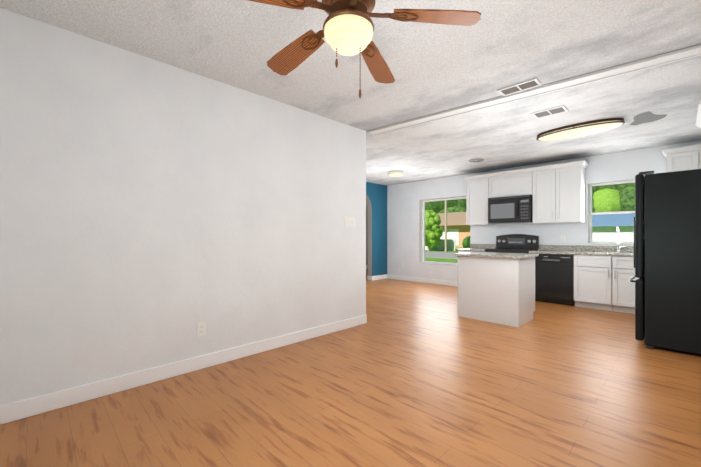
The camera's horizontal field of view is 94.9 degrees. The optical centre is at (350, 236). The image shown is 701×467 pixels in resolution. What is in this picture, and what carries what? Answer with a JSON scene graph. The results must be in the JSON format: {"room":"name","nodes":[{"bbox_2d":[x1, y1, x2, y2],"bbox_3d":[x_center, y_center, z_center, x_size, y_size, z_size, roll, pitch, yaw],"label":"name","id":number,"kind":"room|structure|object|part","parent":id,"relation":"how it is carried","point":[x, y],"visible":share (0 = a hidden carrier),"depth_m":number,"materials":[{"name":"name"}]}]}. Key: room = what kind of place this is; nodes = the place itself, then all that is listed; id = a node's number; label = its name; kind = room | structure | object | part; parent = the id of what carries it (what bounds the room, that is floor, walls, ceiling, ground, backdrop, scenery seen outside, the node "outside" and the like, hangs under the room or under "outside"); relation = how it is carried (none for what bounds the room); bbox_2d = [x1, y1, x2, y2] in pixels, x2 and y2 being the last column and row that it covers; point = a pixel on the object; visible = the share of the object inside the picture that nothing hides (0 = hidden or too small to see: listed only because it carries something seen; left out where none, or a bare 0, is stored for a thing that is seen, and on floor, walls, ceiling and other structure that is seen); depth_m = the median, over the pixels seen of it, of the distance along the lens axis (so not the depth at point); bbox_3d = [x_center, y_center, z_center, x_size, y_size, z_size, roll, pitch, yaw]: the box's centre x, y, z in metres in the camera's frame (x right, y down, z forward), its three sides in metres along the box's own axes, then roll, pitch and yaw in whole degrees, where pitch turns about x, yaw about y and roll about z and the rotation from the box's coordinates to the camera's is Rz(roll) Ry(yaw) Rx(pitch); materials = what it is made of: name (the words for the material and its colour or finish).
{"room":"empty living room","nodes":[
{"label":"empty living room","id":0,"kind":"room"},
{"bbox_2d":[0,8,365,404],"bbox_3d":[-1.033,-0.123,3.043,3.334,2.486,0.120,0,0,-44],"label":"wall","id":1,"kind":"structure","parent":0,"point":[153,212],"depth_m":2.45,"materials":[{"name":"white paint"}]},
{"bbox_2d":[0,315,366,424],"bbox_3d":[-0.982,1.063,3.000,3.320,0.113,0.014,0,0,-44],"label":"baseboard","id":2,"kind":"structure","parent":1,"relation":"attached to","point":[22,409],"depth_m":2.46,"materials":[{"name":"white wood"}]},
{"bbox_2d":[197,322,205,336],"bbox_3d":[-1.262,0.785,2.729,0.072,0.116,0.007,0,0,-44],"label":"outlet","id":3,"kind":"object","parent":1,"relation":"attached to","point":[201,328],"visible":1,"depth_m":2.73,"materials":[{"name":"white plastic"}]},
{"bbox_2d":[344,217,354,226],"bbox_3d":[-0.005,-0.180,3.954,0.180,0.120,0.016,0,0,-44],"label":"switch plate","id":4,"kind":"object","parent":1,"relation":"attached to","point":[349,221],"visible":1,"depth_m":3.95,"materials":[{"name":"white plastic"}]},
{"bbox_2d":[0,278,700,466],"bbox_3d":[0.562,1.120,4.010,7.480,0.001,6.330,0,0,-44],"label":"floor","id":5,"kind":"structure","parent":0,"point":[413,374],"depth_m":2.15,"materials":[{"name":"brown wood"}]},
{"bbox_2d":[458,251,484,252],"bbox_3d":[2.587,0.705,6.542,0.637,0.830,0.544,0,0,-44],"label":"base cabinet","id":6,"kind":"object","parent":5,"relation":"on","point":[458,251],"depth_m":6.37,"materials":[{"name":"white wood"}]},
{"bbox_2d":[456,247,495,250],"bbox_3d":[2.575,0.270,6.547,0.647,0.036,0.573,0,0,-44],"label":"countertop","id":7,"kind":"structure","parent":6,"relation":"on","point":[471,248],"depth_m":6.48,"materials":[{"name":"grey stone"}]},
{"bbox_2d":[458,256,534,327],"bbox_3d":[2.030,0.697,4.483,0.682,0.845,0.798,0,0,-44],"label":"kitchen island","id":8,"kind":"object","parent":5,"relation":"on","point":[498,290],"visible":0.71,"depth_m":4.21,"materials":[{"name":"white wood"}]},
{"bbox_2d":[455,252,538,258],"bbox_3d":[2.026,0.256,4.478,0.735,0.036,0.860,0,0,-44],"label":"island countertop","id":9,"kind":"structure","parent":8,"relation":"on","point":[500,255],"depth_m":4.27,"materials":[{"name":"stone"}]},
{"bbox_2d":[485,234,538,253],"bbox_3d":[3.013,0.535,6.040,0.677,1.170,0.760,0,0,-44],"label":"range","id":10,"kind":"object","parent":5,"relation":"on","point":[516,243],"visible":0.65,"depth_m":6.13,"materials":[{"name":"black metal"}]},
{"bbox_2d":[532,253,574,305],"bbox_3d":[3.542,0.706,5.545,0.634,0.828,0.596,0,0,-44],"label":"dishwasher","id":11,"kind":"object","parent":5,"relation":"on","point":[554,278],"visible":0.85,"depth_m":5.30,"materials":[{"name":"black metal"}]},
{"bbox_2d":[574,255,636,313],"bbox_3d":[4.118,0.705,4.979,0.637,0.830,1.003,0,0,-44],"label":"base cabinet","id":12,"kind":"object","parent":5,"relation":"on","point":[603,275],"depth_m":4.84,"materials":[{"name":"white wood"}]},
{"bbox_2d":[529,251,633,254],"bbox_3d":[4.120,0.270,4.969,0.647,0.036,2.314,0,0,-44],"label":"countertop","id":13,"kind":"structure","parent":12,"relation":"on","point":[538,252],"depth_m":5.10,"materials":[{"name":"grey stone"}]},
{"bbox_2d":[616,227,625,252],"bbox_3d":[4.218,0.051,5.034,0.179,0.400,0.120,0,0,-44],"label":"faucet","id":14,"kind":"object","parent":13,"relation":"in","point":[617,229],"depth_m":5.09,"materials":[{"name":"silver metal"}]},
{"bbox_2d":[627,169,700,354],"bbox_3d":[3.428,0.232,3.300,0.754,1.775,0.844,0,0,-44],"label":"refrigerator","id":15,"kind":"object","parent":5,"relation":"on","point":[672,260],"depth_m":3.12,"materials":[{"name":"black metal"}]},
{"bbox_3d":[3.200,0.211,3.532,0.754,1.697,0.064,0,0,-44],"label":"refrigerator door","id":16,"kind":"part","parent":15,"relation":"part of","materials":[{"name":"black metal"}]},
{"bbox_3d":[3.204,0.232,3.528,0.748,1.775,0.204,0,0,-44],"label":"refrigerator handle","id":17,"kind":"part","parent":15,"relation":"part of","materials":[{"name":"black metal"}]},
{"bbox_2d":[0,0,700,185],"bbox_3d":[-0.224,-1.415,5.899,9.000,0.102,10.130,0,0,-44],"label":"ceiling","id":18,"kind":"structure","parent":0,"point":[435,68],"depth_m":2.57,"materials":[{"name":"white paint"}]},
{"bbox_2d":[248,0,480,97],"bbox_3d":[-0.047,-1.040,1.700,1.275,0.652,1.249,0,0,-44],"label":"ceiling fan","id":19,"kind":"object","parent":18,"relation":"attached to","point":[348,28],"visible":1,"depth_m":1.65,"materials":[{"name":"brown wood"}]},
{"bbox_3d":[-0.333,-1.121,1.489,0.586,0.017,0.148,-8,-8,-30],"label":"blade","id":20,"kind":"part","parent":19,"relation":"part of","materials":[{"name":"brown wood"}]},
{"bbox_3d":[-0.291,-1.120,1.927,0.586,0.017,0.148,-9,-18,41],"label":"blade","id":21,"kind":"part","parent":19,"relation":"part of","materials":[{"name":"brown wood"}]},
{"bbox_3d":[-0.010,-1.040,1.679,0.280,0.652,0.280,0,0,-44],"label":"motor","id":22,"kind":"part","parent":19,"relation":"part of","materials":[{"name":"brown metal"}]},
{"bbox_3d":[0.071,-1.121,1.314,0.148,0.017,0.586,-12,9,-11],"label":"blade","id":23,"kind":"part","parent":19,"relation":"part of","materials":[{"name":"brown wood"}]},
{"bbox_3d":[0.139,-1.120,2.023,0.148,0.017,0.586,13,-2,25],"label":"blade","id":24,"kind":"part","parent":19,"relation":"part of","materials":[{"name":"brown wood"}]},
{"bbox_3d":[0.363,-1.120,1.644,0.586,0.017,0.148,7,13,6],"label":"blade","id":25,"kind":"part","parent":19,"relation":"part of","materials":[{"name":"brown wood"}]},
{"bbox_2d":[388,170,402,176],"bbox_3d":[0.955,-1.322,6.796,0.310,0.088,0.310,0,0,-44],"label":"flush light","id":26,"kind":"object","parent":18,"relation":"attached to","point":[396,173],"visible":1,"depth_m":6.68,"materials":[{"name":"white metal"}]},
{"bbox_2d":[467,157,484,161],"bbox_3d":[2.213,-1.349,5.669,0.300,0.034,0.300,0,0,-44],"label":"ceiling vent","id":27,"kind":"object","parent":18,"relation":"in","point":[476,159],"visible":1,"depth_m":5.59,"materials":[{"name":"white metal"}]},
{"bbox_2d":[497,77,541,95],"bbox_3d":[1.536,-1.359,2.934,0.165,0.014,0.330,0,0,-44],"label":"ceiling vent","id":28,"kind":"object","parent":18,"relation":"in","point":[521,86],"visible":1,"depth_m":2.92,"materials":[{"name":"white metal"}]},
{"bbox_2d":[367,43,700,135],"bbox_3d":[1.547,-1.355,3.155,3.365,0.022,0.169,0,0,40],"label":"trim","id":29,"kind":"structure","parent":18,"relation":"attached to","point":[651,61],"depth_m":2.87,"materials":[{"name":"white paint"}]},
{"bbox_2d":[531,105,568,118],"bbox_3d":[2.173,-1.359,3.516,0.210,0.014,0.310,0,0,-44],"label":"ceiling vent","id":30,"kind":"object","parent":18,"relation":"in","point":[550,111],"visible":0.98,"depth_m":3.50,"materials":[{"name":"white metal"}]},
{"bbox_2d":[536,118,624,140],"bbox_3d":[2.850,-1.321,4.047,0.388,0.090,0.918,0,0,-44],"label":"flush light","id":31,"kind":"object","parent":18,"relation":"attached to","point":[581,129],"visible":1,"depth_m":3.92,"materials":[{"name":"brown metal"}]},
{"bbox_2d":[366,203,367,264],"bbox_3d":[0.690,-0.123,11.218,0.150,2.486,3.810,0,0,-44],"label":"wall","id":32,"kind":"structure","parent":0,"point":[366,235],"depth_m":11.24,"materials":[{"name":"paint"}]},
{"bbox_2d":[366,182,386,275],"bbox_3d":[-0.382,-0.123,7.397,3.690,2.486,0.150,0,0,-44],"label":"wall","id":33,"kind":"structure","parent":0,"point":[376,198],"depth_m":8.35,"materials":[{"name":"blue paint"}]},
{"bbox_2d":[372,274,386,280],"bbox_3d":[0.767,1.064,8.407,0.606,0.113,0.014,0,0,-44],"label":"baseboard","id":34,"kind":"structure","parent":33,"relation":"attached to","point":[378,277],"depth_m":8.39,"materials":[{"name":"white wood"}]},
{"bbox_2d":[387,140,700,281],"bbox_3d":[3.156,-0.123,6.579,0.220,2.486,6.270,0,0,-44],"label":"wall","id":35,"kind":"structure","parent":0,"point":[403,199],"depth_m":6.86,"materials":[{"name":"white paint"}]},
{"bbox_2d":[388,274,457,286],"bbox_3d":[1.797,1.064,7.799,0.014,0.113,2.296,0,0,-44],"label":"baseboard","id":36,"kind":"structure","parent":35,"relation":"attached to","point":[430,281],"depth_m":7.79,"materials":[{"name":"white wood"}]},
{"bbox_2d":[419,196,470,265],"bbox_3d":[2.214,-0.125,7.518,0.212,1.550,1.310,0,0,-44],"label":"picture window","id":37,"kind":"structure","parent":35,"relation":"in","point":[421,231],"depth_m":7.95,"materials":[{"name":"white"}]},
{"bbox_2d":[467,176,494,224],"bbox_3d":[2.688,-0.702,6.645,0.348,0.925,0.460,0,0,-44],"label":"upper cabinet","id":38,"kind":"object","parent":35,"relation":"attached to","point":[477,202],"depth_m":6.53,"materials":[{"name":"white wood"}]},
{"bbox_2d":[487,172,530,199],"bbox_3d":[3.124,-0.960,6.201,0.348,0.410,0.785,0,0,-44],"label":"upper cabinet","id":39,"kind":"object","parent":35,"relation":"attached to","point":[518,184],"depth_m":6.08,"materials":[{"name":"white wood"}]},
{"bbox_2d":[488,195,532,223],"bbox_3d":[3.089,-0.508,6.166,0.447,0.487,0.757,0,0,-44],"label":"microwave","id":40,"kind":"object","parent":39,"relation":"attached to","point":[513,209],"visible":1,"depth_m":6.01,"materials":[{"name":"black metal"}]},
{"bbox_2d":[472,244,633,250],"bbox_3d":[3.876,0.202,5.667,0.020,0.100,3.652,0,0,-44],"label":"backsplash","id":41,"kind":"structure","parent":35,"relation":"attached to","point":[542,247],"depth_m":5.66,"materials":[{"name":"grey stone"}]},
{"bbox_2d":[531,164,585,223],"bbox_3d":[3.652,-0.703,5.661,0.348,0.925,0.725,0,0,-44],"label":"upper cabinet","id":42,"kind":"object","parent":35,"relation":"attached to","point":[557,194],"depth_m":5.50,"materials":[{"name":"white wood"}]},
{"bbox_2d":[588,179,634,243],"bbox_3d":[4.442,-0.395,5.242,0.212,1.030,0.920,0,0,-44],"label":"window","id":43,"kind":"structure","parent":35,"relation":"in","point":[590,213],"depth_m":5.49,"materials":[{"name":"white"}]},
{"bbox_2d":[662,144,700,171],"bbox_3d":[4.789,-0.739,4.468,0.393,0.998,0.661,0,0,-44],"label":"upper cabinet","id":44,"kind":"object","parent":35,"relation":"attached to","point":[686,159],"visible":0.38,"depth_m":4.45,"materials":[{"name":"white wood"}]},
{"bbox_3d":[2.709,-0.123,1.858,7.024,2.486,0.150,0,0,-44],"label":"wall","id":45,"kind":"structure","parent":0,"visible":0},
{"bbox_2d":[696,101,700,163],"bbox_3d":[3.617,-0.964,3.110,0.845,0.548,0.363,0,0,-44],"label":"upper cabinet","id":46,"kind":"object","parent":45,"relation":"attached to","point":[698,121],"visible":1,"depth_m":3.22,"materials":[{"name":"white wood"}]},
{"label":"outside","id":47,"kind":"structure","parent":0,"visible":0},
{"bbox_2d":[425,247,463,262],"bbox_3d":[36.509,1.374,67.721,133.000,0.001,200.000,0,0,-44],"label":"ground","id":48,"kind":"structure","parent":47,"point":[441,260],"depth_m":20.13,"materials":[{"name":"green plant"}]},
{"bbox_2d":[425,210,442,250],"bbox_3d":[7.515,-0.608,30.850,2.709,3.959,2.824,0,0,-44],"label":"tree","id":49,"kind":"object","parent":48,"relation":"on","point":[433,231],"visible":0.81,"depth_m":29.96,"materials":[{"name":"green plant"}]},
{"bbox_2d":[425,239,455,250],"bbox_3d":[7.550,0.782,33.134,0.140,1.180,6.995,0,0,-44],"label":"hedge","id":50,"kind":"object","parent":48,"relation":"on","point":[451,244],"visible":0.25,"depth_m":31.23,"materials":[{"name":"green plant"}]},
{"bbox_2d":[425,252,457,258],"bbox_3d":[-0.463,1.356,31.511,6.500,0.029,200.000,0,0,-44],"label":"street","id":51,"kind":"structure","parent":48,"relation":"on","point":[449,255],"depth_m":22.81,"materials":[{"name":"grey concrete"}]},
{"bbox_2d":[445,200,446,251],"bbox_3d":[8.598,-3.754,29.048,0.200,10.250,0.190,0,0,-44],"label":"pole","id":52,"kind":"object","parent":48,"relation":"on","point":[445,225],"visible":0.34,"depth_m":28.96,"materials":[{"name":"beige"}]},
{"bbox_2d":[437,212,469,246],"bbox_3d":[12.277,-1.052,49.588,11.000,4.850,26.000,0,0,-44],"label":"house","id":53,"kind":"structure","parent":48,"relation":"on","point":[458,229],"depth_m":42.03,"materials":[{"name":"brown"}]},
{"bbox_2d":[462,236,469,248],"bbox_3d":[13.961,0.671,28.667,1.873,1.530,8.350,0,0,-44],"label":"hedge","id":54,"kind":"object","parent":48,"relation":"on","point":[466,242],"visible":0.04,"depth_m":30.66,"materials":[{"name":"green plant"}]},
{"bbox_2d":[425,183,634,212],"bbox_3d":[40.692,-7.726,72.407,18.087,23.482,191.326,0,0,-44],"label":"tree","id":55,"kind":"object","parent":48,"relation":"on","point":[458,205],"depth_m":78.06,"materials":[{"name":"green plant"}]},
{"bbox_2d":[592,213,634,241],"bbox_3d":[33.218,-0.703,40.353,9.600,4.150,15.100,0,0,-44],"label":"house","id":56,"kind":"structure","parent":48,"relation":"on","point":[604,227],"depth_m":37.80,"materials":[{"name":"white"}]},
{"bbox_2d":[592,185,634,212],"bbox_3d":[40.045,-3.377,47.774,6.936,9.499,27.351,0,0,-44],"label":"trees","id":57,"kind":"object","parent":48,"relation":"on","point":[610,200],"visible":0.08,"depth_m":46.24,"materials":[{"name":"green plant"}]}
]}

